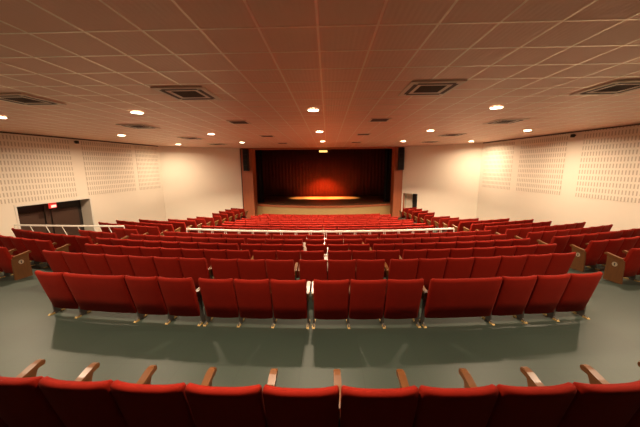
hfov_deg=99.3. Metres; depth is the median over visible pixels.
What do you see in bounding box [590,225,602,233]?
chair
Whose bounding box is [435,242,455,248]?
chair
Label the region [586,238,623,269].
chair
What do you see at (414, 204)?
door
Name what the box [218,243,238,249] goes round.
chair
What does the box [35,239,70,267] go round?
chair
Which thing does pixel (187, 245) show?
chair
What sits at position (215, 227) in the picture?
chair
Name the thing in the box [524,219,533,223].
chair
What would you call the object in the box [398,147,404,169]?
loudspeaker
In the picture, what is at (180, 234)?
chair
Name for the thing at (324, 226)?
chair
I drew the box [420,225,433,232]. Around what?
chair
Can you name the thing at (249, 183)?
trim
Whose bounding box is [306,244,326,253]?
chair
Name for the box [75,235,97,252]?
chair
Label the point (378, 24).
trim
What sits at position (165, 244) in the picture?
chair
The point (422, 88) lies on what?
grille
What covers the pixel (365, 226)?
chair
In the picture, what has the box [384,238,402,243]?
chair
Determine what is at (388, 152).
stage curtain
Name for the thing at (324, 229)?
chair
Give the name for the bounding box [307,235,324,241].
chair
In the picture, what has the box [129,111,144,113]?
recessed light
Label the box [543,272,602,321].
chair
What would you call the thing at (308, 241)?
chair
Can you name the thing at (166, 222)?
chair
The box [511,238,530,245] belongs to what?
chair
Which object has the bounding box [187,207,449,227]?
chairs
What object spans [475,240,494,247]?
chair
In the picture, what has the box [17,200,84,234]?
door
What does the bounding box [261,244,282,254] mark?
chair
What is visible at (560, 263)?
chair
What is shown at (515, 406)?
chair
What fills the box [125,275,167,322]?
chair
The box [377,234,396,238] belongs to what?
chair
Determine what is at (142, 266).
chair
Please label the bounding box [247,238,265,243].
chair
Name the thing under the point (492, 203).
wall
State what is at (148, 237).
chair
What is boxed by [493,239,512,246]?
chair
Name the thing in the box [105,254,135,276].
chair
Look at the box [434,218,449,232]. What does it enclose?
chair
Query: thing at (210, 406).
chair
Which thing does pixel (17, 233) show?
chair
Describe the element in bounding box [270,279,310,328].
chair
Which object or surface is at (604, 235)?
chair
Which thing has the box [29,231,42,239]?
chair
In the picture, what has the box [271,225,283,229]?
chair
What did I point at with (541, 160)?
board
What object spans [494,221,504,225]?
chair
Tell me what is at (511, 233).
chair
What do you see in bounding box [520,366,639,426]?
chair
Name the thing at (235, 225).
chair
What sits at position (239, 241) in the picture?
chair
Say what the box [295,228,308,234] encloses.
chair
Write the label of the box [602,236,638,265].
chair
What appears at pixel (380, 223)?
chair
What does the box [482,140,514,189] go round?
board
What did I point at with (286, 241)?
chair
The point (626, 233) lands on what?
chair
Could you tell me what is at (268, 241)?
chair
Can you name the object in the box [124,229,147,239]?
chair
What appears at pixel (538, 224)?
chair
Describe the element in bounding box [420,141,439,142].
air conditioner cassette
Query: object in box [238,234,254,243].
chair
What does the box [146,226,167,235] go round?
chair
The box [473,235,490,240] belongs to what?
chair
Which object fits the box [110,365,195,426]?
chair
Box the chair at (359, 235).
[343,234,360,243]
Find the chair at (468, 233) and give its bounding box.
[461,231,476,235]
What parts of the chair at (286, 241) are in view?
backrest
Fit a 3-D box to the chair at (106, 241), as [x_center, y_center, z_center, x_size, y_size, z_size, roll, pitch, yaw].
[-6.625,1.157,8.656,0.615,0.920,0.536,2,10,14]
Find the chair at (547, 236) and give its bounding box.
[541,230,556,243]
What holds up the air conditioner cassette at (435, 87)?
attached to the ceiling
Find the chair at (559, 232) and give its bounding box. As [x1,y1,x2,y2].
[555,229,569,235]
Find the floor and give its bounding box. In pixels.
[0,218,639,390]
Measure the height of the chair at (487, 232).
0.920 m
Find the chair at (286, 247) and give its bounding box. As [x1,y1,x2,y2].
[282,244,305,254]
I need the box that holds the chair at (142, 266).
[129,255,158,276]
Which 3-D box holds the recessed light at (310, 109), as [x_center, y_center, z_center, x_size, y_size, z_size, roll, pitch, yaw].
[-0.169,-2.648,6.958,0.340,0.021,0.340,0,10,2]
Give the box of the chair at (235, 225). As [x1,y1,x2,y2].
[234,224,245,226]
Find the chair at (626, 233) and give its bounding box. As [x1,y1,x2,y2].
[620,229,634,237]
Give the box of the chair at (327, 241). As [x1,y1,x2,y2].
[324,239,342,246]
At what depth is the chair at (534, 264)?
5.93 m
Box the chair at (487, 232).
[476,230,490,234]
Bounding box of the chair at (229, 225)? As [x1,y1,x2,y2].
[222,224,233,226]
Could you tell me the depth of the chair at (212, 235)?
9.61 m
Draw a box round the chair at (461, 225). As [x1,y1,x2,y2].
[452,221,470,231]
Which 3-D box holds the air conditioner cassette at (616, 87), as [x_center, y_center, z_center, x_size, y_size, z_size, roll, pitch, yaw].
[5.633,-2.382,5.166,0.940,0.025,0.940,0,10,2]
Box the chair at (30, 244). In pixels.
[22,238,45,265]
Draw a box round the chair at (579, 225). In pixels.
[575,222,585,228]
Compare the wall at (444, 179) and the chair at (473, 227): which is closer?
the chair at (473, 227)
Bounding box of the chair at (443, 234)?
[430,232,445,236]
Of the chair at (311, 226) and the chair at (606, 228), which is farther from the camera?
the chair at (311, 226)
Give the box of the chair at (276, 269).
[266,259,298,287]
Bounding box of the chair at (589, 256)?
[570,239,608,271]
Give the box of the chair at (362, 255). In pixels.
[351,250,375,262]
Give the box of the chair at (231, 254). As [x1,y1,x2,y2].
[226,249,253,259]
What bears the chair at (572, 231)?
on the floor
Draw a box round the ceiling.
[0,0,639,147]
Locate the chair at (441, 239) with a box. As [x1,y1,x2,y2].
[439,236,456,241]
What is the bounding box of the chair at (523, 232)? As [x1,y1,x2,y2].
[518,227,532,238]
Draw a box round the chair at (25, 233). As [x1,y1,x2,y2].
[20,229,32,238]
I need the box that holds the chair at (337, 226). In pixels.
[336,225,348,227]
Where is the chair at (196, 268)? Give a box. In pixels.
[179,257,212,288]
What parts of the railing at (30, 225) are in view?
rail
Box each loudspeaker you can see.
[242,149,249,170]
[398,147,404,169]
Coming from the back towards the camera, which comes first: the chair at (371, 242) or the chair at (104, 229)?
the chair at (104, 229)
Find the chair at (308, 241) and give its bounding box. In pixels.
[305,239,323,246]
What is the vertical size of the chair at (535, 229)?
0.920 m
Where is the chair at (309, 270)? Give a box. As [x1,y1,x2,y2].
[298,259,326,290]
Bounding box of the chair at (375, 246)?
[370,243,393,257]
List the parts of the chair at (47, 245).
backrest, panel, armrest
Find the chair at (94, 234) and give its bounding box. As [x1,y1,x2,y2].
[89,231,102,243]
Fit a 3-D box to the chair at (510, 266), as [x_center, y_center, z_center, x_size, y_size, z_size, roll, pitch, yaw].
[4.126,1.312,6.112,0.628,0.920,0.536,-1,10,-6]
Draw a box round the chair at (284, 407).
[263,368,338,426]
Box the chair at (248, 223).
[246,222,257,224]
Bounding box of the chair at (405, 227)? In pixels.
[393,226,406,233]
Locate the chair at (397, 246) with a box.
[394,243,414,257]
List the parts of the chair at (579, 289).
leg, backrest, leg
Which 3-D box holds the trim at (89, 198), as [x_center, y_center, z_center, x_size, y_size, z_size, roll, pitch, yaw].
[-12.074,0.371,12.646,0.025,1.950,3.067,2,10,12]
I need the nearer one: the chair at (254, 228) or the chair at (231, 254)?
the chair at (231, 254)
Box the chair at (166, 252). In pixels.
[161,247,183,257]
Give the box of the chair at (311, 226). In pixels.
[310,225,322,227]
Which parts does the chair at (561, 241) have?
backrest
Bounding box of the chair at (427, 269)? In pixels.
[416,258,446,289]
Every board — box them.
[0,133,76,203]
[81,140,135,194]
[135,145,160,189]
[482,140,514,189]
[515,133,568,194]
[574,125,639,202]
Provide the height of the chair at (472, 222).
0.920 m
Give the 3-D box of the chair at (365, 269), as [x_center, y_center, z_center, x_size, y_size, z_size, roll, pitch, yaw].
[1.062,1.366,5.940,0.669,0.920,0.536,-1,10,-1]
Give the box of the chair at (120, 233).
[113,228,125,238]
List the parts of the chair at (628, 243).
backrest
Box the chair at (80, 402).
[38,362,128,426]
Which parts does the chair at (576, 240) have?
backrest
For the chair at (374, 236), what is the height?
0.920 m
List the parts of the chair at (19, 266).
leg, backrest, armrest, panel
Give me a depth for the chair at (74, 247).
8.80 m
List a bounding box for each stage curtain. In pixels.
[255,150,263,201]
[262,149,384,196]
[383,149,391,201]
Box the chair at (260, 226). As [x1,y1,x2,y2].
[258,225,270,227]
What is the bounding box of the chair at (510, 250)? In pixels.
[493,246,516,256]
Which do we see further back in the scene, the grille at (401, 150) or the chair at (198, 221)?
the grille at (401, 150)
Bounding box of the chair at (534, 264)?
[520,253,551,276]
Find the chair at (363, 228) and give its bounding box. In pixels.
[351,227,364,238]
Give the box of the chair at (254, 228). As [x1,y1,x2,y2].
[253,227,266,234]
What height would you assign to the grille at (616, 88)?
0.016 m
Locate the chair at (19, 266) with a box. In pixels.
[0,247,32,279]
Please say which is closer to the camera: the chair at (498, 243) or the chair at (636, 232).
the chair at (498, 243)
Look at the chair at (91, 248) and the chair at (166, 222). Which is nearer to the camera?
the chair at (91, 248)
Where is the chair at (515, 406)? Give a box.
[458,368,576,426]
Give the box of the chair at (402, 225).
[401,224,413,226]
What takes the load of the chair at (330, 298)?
on the floor
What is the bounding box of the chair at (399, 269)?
[384,258,418,286]
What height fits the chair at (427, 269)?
0.920 m
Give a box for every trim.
[0,0,639,147]
[0,123,639,146]
[14,197,95,230]
[240,148,257,217]
[252,147,394,149]
[390,147,404,217]
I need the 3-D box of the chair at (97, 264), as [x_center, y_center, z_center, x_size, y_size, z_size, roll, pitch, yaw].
[-5.110,1.323,6.466,0.628,0.920,0.536,1,10,10]
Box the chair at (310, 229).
[309,228,322,234]
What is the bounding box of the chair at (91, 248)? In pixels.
[84,243,104,253]
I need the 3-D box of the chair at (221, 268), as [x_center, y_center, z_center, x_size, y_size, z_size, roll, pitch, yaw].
[-2.047,1.370,6.058,0.628,0.920,0.536,0,10,5]
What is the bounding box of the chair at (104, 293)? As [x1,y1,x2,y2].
[63,272,136,317]
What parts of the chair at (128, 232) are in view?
backrest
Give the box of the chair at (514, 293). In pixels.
[482,275,536,324]
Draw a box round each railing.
[14,224,124,234]
[186,228,454,237]
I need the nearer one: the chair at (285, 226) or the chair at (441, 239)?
the chair at (441, 239)
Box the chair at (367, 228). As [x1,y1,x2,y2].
[365,227,379,238]
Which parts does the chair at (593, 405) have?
armrest, backrest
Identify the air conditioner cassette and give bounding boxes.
[0,93,66,105]
[116,124,159,128]
[150,86,221,100]
[177,137,203,138]
[398,80,466,95]
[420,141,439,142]
[439,133,466,135]
[483,119,528,123]
[570,80,639,94]
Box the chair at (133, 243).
[127,239,144,246]
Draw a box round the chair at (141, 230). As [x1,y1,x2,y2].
[135,225,148,234]
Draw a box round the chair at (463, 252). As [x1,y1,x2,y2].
[449,248,472,257]
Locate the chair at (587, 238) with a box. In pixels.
[579,233,598,248]
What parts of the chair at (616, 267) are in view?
panel, armrest, backrest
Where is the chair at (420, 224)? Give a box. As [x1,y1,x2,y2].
[413,223,425,225]
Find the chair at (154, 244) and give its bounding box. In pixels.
[144,240,162,247]
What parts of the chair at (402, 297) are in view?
leg, leg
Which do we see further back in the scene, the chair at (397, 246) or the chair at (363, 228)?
the chair at (363, 228)
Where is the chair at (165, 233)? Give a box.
[163,231,177,235]
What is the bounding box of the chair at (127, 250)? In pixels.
[121,246,142,255]
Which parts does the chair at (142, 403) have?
armrest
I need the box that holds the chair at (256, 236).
[254,234,270,240]
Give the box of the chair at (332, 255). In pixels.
[326,250,351,261]
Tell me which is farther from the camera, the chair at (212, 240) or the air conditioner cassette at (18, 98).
the chair at (212, 240)
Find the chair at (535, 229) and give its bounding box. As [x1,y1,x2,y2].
[532,226,544,231]
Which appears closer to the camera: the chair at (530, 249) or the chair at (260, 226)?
the chair at (530, 249)
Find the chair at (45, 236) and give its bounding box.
[39,232,56,247]
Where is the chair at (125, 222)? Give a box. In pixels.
[124,221,132,224]
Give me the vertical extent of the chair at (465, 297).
0.920 m
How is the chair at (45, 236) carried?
on the floor
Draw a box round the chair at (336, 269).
[327,259,355,280]
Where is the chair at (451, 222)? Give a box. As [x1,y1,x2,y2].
[442,219,459,231]
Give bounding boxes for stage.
[257,196,390,215]
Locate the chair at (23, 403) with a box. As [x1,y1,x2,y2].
[0,359,65,426]
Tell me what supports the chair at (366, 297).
on the floor
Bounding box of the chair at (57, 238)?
[50,233,70,252]
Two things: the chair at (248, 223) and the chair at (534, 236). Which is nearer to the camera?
the chair at (534, 236)
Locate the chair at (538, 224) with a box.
[531,222,541,226]
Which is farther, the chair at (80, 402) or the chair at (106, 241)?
the chair at (106, 241)
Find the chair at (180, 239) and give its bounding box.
[176,236,192,241]
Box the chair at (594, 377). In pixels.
[580,364,639,426]
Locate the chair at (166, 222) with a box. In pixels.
[165,221,175,229]
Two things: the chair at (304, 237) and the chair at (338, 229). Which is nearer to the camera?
the chair at (304, 237)
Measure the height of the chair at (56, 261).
0.920 m
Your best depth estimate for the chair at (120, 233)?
10.56 m
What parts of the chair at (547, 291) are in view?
leg, backrest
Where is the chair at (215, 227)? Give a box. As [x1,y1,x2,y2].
[214,226,227,233]
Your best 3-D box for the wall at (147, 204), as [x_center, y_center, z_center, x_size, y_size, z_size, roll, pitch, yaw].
[-13.313,0.623,8.623,0.800,6.843,21.226,2,10,12]
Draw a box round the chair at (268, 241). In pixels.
[265,239,283,249]
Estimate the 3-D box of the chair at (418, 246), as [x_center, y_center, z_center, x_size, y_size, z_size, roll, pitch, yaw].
[2.904,1.222,7.840,0.615,0.920,0.536,-1,10,-4]
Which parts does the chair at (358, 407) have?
armrest, backrest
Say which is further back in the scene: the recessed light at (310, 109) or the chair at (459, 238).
the chair at (459, 238)
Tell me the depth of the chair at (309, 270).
5.70 m
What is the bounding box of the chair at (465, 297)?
[419,277,502,327]
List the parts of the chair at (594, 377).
armrest, backrest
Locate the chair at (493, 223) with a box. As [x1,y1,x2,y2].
[482,222,494,230]
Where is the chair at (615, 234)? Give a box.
[608,230,622,238]
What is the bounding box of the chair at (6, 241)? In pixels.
[0,235,18,255]
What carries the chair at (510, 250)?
on the floor
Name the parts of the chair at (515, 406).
armrest, backrest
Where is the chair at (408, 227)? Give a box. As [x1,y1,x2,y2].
[406,226,420,233]
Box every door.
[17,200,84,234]
[412,194,416,207]
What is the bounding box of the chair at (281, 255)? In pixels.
[276,250,299,277]
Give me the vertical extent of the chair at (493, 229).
0.907 m
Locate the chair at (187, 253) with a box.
[182,248,204,257]
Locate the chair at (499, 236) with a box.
[490,234,506,239]
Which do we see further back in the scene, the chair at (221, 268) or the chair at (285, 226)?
the chair at (285, 226)
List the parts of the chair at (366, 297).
leg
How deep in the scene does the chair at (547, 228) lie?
10.38 m
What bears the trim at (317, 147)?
attached to the ceiling
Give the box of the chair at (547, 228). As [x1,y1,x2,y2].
[544,225,555,230]
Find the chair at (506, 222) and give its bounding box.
[505,221,514,224]
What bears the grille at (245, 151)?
attached to the loudspeaker at (245, 152)
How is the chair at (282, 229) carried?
on the floor
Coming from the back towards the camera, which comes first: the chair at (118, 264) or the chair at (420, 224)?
the chair at (420, 224)
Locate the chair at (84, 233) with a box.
[78,230,94,243]
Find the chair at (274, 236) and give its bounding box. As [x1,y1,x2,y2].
[273,234,289,238]
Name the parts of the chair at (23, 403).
armrest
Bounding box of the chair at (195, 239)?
[192,237,209,242]
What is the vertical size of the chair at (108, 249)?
0.920 m
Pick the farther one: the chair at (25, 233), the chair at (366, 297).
the chair at (25, 233)
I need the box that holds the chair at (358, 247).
[348,244,369,250]
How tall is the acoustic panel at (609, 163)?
2.783 m
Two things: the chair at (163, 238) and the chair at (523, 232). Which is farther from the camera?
the chair at (523, 232)
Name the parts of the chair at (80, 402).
armrest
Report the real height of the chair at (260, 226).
0.920 m
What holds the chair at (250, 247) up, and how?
on the floor
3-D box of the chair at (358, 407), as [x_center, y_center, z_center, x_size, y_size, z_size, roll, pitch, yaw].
[0.430,1.706,2.304,0.615,0.920,0.536,0,10,0]
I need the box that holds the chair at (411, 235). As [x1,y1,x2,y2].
[397,233,413,237]
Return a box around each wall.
[0,133,165,236]
[159,146,242,220]
[240,150,243,208]
[401,143,482,218]
[476,123,639,230]
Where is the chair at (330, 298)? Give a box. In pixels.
[311,279,349,328]
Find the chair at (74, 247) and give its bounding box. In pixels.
[62,234,82,252]
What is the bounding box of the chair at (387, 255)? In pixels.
[375,250,399,277]
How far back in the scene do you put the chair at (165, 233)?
9.92 m
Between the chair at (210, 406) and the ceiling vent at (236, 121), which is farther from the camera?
the ceiling vent at (236, 121)
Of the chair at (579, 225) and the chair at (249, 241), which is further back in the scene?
the chair at (579, 225)
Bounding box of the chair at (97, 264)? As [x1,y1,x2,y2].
[83,253,112,274]
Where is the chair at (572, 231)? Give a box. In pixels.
[568,228,581,234]
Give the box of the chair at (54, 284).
[35,270,78,315]
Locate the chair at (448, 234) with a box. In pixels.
[445,231,461,236]
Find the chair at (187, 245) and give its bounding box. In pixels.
[179,242,198,248]
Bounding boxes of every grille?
[4,97,44,102]
[171,91,204,96]
[243,149,247,170]
[399,148,403,168]
[413,85,446,92]
[594,85,638,91]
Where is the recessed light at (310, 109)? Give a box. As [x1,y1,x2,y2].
[307,108,319,111]
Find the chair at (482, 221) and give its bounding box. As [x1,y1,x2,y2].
[481,220,490,222]
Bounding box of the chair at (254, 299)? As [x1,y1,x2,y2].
[234,278,272,327]
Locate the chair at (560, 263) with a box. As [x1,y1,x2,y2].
[544,252,575,274]
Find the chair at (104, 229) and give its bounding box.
[98,222,109,232]
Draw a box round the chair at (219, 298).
[198,278,238,325]
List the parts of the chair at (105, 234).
backrest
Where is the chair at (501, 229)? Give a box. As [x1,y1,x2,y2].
[497,225,509,233]
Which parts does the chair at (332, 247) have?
backrest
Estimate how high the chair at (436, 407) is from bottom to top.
0.920 m
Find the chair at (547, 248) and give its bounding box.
[534,243,556,254]
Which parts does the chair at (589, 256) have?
armrest, panel, backrest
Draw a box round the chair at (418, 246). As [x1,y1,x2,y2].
[414,242,435,249]
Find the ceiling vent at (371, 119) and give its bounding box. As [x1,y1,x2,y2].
[368,118,391,121]
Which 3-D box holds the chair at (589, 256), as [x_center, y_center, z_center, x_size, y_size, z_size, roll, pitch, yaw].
[7.474,1.126,7.598,0.615,0.907,0.536,-3,10,-12]
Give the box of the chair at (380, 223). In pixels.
[378,222,389,224]
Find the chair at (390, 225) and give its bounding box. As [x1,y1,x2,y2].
[388,224,400,226]
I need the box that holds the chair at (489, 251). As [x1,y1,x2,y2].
[471,247,494,256]
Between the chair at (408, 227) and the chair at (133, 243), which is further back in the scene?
the chair at (408, 227)
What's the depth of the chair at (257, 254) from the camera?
6.66 m
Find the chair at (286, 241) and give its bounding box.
[284,239,304,248]
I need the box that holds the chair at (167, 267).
[153,256,183,277]
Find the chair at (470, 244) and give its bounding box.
[455,241,475,248]
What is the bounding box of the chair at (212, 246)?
[198,242,218,249]
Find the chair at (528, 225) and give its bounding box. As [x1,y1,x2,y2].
[520,223,531,227]
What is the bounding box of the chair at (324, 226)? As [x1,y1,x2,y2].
[323,225,335,227]
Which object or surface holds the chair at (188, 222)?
on the floor
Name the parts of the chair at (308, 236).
backrest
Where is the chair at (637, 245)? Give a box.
[633,236,639,247]
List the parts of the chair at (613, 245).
leg, backrest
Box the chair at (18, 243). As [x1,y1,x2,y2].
[9,236,32,261]
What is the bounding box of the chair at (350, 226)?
[349,225,361,228]
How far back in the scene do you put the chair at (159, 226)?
12.27 m
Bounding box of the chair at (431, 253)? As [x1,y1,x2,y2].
[426,248,449,258]
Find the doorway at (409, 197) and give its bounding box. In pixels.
[406,193,412,207]
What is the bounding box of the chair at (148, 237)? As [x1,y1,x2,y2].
[145,235,160,240]
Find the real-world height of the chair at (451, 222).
0.920 m
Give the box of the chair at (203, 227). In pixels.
[202,225,214,232]
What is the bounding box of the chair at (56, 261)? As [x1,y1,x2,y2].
[42,250,70,272]
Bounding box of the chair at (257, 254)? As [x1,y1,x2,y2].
[253,250,276,268]
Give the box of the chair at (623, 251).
[622,250,639,281]
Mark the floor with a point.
(368, 355)
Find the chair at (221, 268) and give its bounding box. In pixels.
[210,258,240,278]
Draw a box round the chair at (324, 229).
[323,228,336,237]
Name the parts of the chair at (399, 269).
armrest, backrest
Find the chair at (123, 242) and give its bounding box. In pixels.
[111,238,128,245]
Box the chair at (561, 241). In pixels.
[537,235,569,252]
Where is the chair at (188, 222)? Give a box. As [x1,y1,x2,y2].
[186,220,201,232]
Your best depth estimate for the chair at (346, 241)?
8.36 m
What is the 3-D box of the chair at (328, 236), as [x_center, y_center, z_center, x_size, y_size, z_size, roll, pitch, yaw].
[0.496,1.137,9.573,0.615,0.920,0.536,0,10,0]
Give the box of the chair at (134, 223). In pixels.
[132,222,141,225]
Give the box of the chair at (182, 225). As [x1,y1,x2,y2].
[174,222,192,231]
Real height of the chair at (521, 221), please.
0.920 m
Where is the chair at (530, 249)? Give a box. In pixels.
[514,244,536,255]
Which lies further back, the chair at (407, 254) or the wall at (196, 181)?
the wall at (196, 181)
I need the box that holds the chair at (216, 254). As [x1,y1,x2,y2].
[204,249,227,277]
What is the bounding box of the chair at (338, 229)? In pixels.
[337,228,350,238]
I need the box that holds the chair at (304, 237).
[290,235,306,241]
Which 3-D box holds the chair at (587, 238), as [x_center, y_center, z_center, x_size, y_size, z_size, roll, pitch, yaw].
[8.344,1.030,8.710,0.615,0.920,0.536,-3,10,-14]
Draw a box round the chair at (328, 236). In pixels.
[325,235,342,238]
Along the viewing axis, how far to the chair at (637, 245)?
7.73 m
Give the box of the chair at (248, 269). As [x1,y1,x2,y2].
[238,259,267,279]
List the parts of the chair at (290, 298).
leg, leg, armrest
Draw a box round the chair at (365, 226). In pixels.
[362,225,374,229]
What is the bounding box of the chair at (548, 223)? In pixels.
[541,221,551,226]
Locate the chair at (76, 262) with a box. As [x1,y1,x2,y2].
[62,251,91,274]
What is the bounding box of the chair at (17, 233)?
[11,228,23,237]
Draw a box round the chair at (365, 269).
[355,259,384,279]
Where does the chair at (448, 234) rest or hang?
on the floor
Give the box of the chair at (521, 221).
[514,220,524,224]
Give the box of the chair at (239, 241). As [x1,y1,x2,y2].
[227,238,247,249]
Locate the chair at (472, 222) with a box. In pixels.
[469,220,480,229]
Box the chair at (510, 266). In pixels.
[495,255,526,276]
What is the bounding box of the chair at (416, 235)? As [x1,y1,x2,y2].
[413,233,429,237]
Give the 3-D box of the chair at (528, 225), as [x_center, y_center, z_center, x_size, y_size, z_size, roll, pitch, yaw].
[8.499,0.823,11.558,0.615,0.920,0.536,-3,10,-16]
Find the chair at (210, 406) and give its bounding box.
[185,367,267,426]
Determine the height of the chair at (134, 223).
0.920 m
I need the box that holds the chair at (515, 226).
[509,224,520,228]
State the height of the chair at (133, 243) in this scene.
0.920 m
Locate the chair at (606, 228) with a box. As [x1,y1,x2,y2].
[600,224,612,232]
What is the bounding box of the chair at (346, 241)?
[344,239,361,243]
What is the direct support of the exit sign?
attached to the wall at (147, 204)
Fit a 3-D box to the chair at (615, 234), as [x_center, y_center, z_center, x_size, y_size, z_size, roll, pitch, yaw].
[9.472,0.967,9.018,0.615,0.920,0.536,-3,10,-16]
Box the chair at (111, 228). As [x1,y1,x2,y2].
[107,223,116,232]
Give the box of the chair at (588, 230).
[579,227,592,234]
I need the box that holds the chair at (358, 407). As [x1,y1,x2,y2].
[333,369,418,426]
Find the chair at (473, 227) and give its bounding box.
[463,223,482,231]
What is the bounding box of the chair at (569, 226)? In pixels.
[565,223,576,229]
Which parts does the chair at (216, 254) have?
backrest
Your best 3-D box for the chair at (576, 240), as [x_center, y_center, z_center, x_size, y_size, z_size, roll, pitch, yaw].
[7.776,1.058,8.572,0.615,0.920,0.536,-3,10,-13]
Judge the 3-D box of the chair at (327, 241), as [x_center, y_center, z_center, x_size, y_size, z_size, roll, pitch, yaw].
[0.416,1.197,8.671,0.615,0.920,0.536,0,10,1]
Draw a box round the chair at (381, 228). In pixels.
[379,227,393,238]
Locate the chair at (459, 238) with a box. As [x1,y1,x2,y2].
[456,235,473,241]
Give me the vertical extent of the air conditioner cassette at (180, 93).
0.025 m
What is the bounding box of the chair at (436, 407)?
[396,369,498,426]
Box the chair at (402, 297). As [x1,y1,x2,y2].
[379,278,423,328]
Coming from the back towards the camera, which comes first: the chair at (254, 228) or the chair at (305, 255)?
the chair at (254, 228)
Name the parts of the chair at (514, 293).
leg, backrest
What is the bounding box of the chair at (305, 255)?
[300,250,325,259]
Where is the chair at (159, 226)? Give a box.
[151,223,162,232]
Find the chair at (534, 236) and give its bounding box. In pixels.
[514,231,542,244]
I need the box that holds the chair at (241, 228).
[240,227,252,233]
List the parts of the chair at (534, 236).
backrest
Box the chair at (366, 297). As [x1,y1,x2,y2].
[346,279,386,328]
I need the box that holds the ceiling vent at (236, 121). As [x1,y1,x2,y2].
[227,120,250,123]
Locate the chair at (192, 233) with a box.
[191,232,206,236]
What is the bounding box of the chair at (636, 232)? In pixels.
[630,228,639,237]
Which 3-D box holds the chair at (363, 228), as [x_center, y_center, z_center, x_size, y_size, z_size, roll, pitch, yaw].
[1.565,0.991,11.489,0.615,0.920,0.536,-1,10,-2]
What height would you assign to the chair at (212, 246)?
0.920 m
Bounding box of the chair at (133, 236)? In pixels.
[130,234,145,239]
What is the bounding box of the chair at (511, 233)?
[495,228,519,239]
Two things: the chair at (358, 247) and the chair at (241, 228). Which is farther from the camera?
the chair at (241, 228)
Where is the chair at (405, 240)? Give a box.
[402,237,420,243]
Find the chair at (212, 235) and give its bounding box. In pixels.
[206,233,221,237]
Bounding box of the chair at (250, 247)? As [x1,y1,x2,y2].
[241,243,261,257]
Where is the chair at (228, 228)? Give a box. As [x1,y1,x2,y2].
[227,226,240,233]
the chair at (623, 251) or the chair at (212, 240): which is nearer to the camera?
the chair at (623, 251)
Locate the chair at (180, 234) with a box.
[177,232,191,236]
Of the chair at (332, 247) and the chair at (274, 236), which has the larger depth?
the chair at (274, 236)
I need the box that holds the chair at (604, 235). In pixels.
[595,231,611,240]
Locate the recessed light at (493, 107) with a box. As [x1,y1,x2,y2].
[489,106,504,108]
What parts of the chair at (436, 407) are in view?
armrest, backrest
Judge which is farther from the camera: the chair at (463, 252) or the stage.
the stage
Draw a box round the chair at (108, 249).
[102,244,122,254]
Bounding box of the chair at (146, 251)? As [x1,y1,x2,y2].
[140,246,162,256]
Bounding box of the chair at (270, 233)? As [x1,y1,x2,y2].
[267,227,280,238]
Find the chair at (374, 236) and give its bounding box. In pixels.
[361,234,377,243]
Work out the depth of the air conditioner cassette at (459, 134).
12.63 m
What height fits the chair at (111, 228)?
0.920 m
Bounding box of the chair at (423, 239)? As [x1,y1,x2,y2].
[421,237,438,242]
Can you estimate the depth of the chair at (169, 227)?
12.14 m
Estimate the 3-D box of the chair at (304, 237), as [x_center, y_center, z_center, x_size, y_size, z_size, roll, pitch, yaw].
[-0.753,1.141,9.611,0.615,0.920,0.536,0,10,3]
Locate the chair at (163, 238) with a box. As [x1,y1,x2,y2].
[160,235,176,241]
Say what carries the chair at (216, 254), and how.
on the floor
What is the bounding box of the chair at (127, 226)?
[125,225,135,228]
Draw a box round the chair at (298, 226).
[297,225,309,229]
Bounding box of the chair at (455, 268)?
[443,257,473,278]
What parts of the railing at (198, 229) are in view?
rail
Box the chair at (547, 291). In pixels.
[512,273,570,323]
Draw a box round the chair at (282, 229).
[280,228,294,234]
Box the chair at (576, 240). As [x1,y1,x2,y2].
[551,234,584,252]
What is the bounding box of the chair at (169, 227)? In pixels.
[161,224,180,231]
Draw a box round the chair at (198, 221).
[196,218,210,232]
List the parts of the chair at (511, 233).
backrest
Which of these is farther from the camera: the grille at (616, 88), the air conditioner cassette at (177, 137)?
the air conditioner cassette at (177, 137)
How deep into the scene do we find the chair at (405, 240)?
8.43 m
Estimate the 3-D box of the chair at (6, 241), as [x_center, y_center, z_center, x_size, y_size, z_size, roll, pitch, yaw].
[-9.602,1.091,8.610,0.615,0.920,0.536,3,10,19]
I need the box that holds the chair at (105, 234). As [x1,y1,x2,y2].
[101,232,128,238]
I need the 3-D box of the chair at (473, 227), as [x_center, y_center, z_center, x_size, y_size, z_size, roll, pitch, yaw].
[6.738,0.841,12.008,0.615,0.907,0.536,-3,10,-13]
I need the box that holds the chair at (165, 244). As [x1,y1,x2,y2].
[161,241,180,247]
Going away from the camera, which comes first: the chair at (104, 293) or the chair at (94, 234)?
the chair at (104, 293)
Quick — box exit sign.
[48,202,56,208]
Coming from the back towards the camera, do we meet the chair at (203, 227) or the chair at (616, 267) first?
the chair at (203, 227)
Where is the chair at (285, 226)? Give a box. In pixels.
[284,225,296,230]
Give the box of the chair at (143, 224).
[141,222,151,226]
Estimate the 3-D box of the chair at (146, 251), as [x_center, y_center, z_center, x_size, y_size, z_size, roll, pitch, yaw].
[-4.355,1.278,7.294,0.615,0.920,0.536,1,10,9]
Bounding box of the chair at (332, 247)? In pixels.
[327,244,348,253]
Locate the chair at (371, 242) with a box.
[362,238,383,249]
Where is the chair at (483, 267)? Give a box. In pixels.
[469,256,500,277]
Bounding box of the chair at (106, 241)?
[96,237,112,245]
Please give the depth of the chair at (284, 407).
2.03 m
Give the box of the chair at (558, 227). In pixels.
[555,224,566,229]
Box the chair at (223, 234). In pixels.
[222,233,237,237]
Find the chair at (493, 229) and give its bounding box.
[475,225,497,234]
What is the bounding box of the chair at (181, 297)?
[158,276,205,325]
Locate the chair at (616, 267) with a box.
[603,248,639,283]
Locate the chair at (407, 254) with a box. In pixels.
[399,249,426,258]
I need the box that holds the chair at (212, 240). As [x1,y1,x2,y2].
[209,237,226,242]

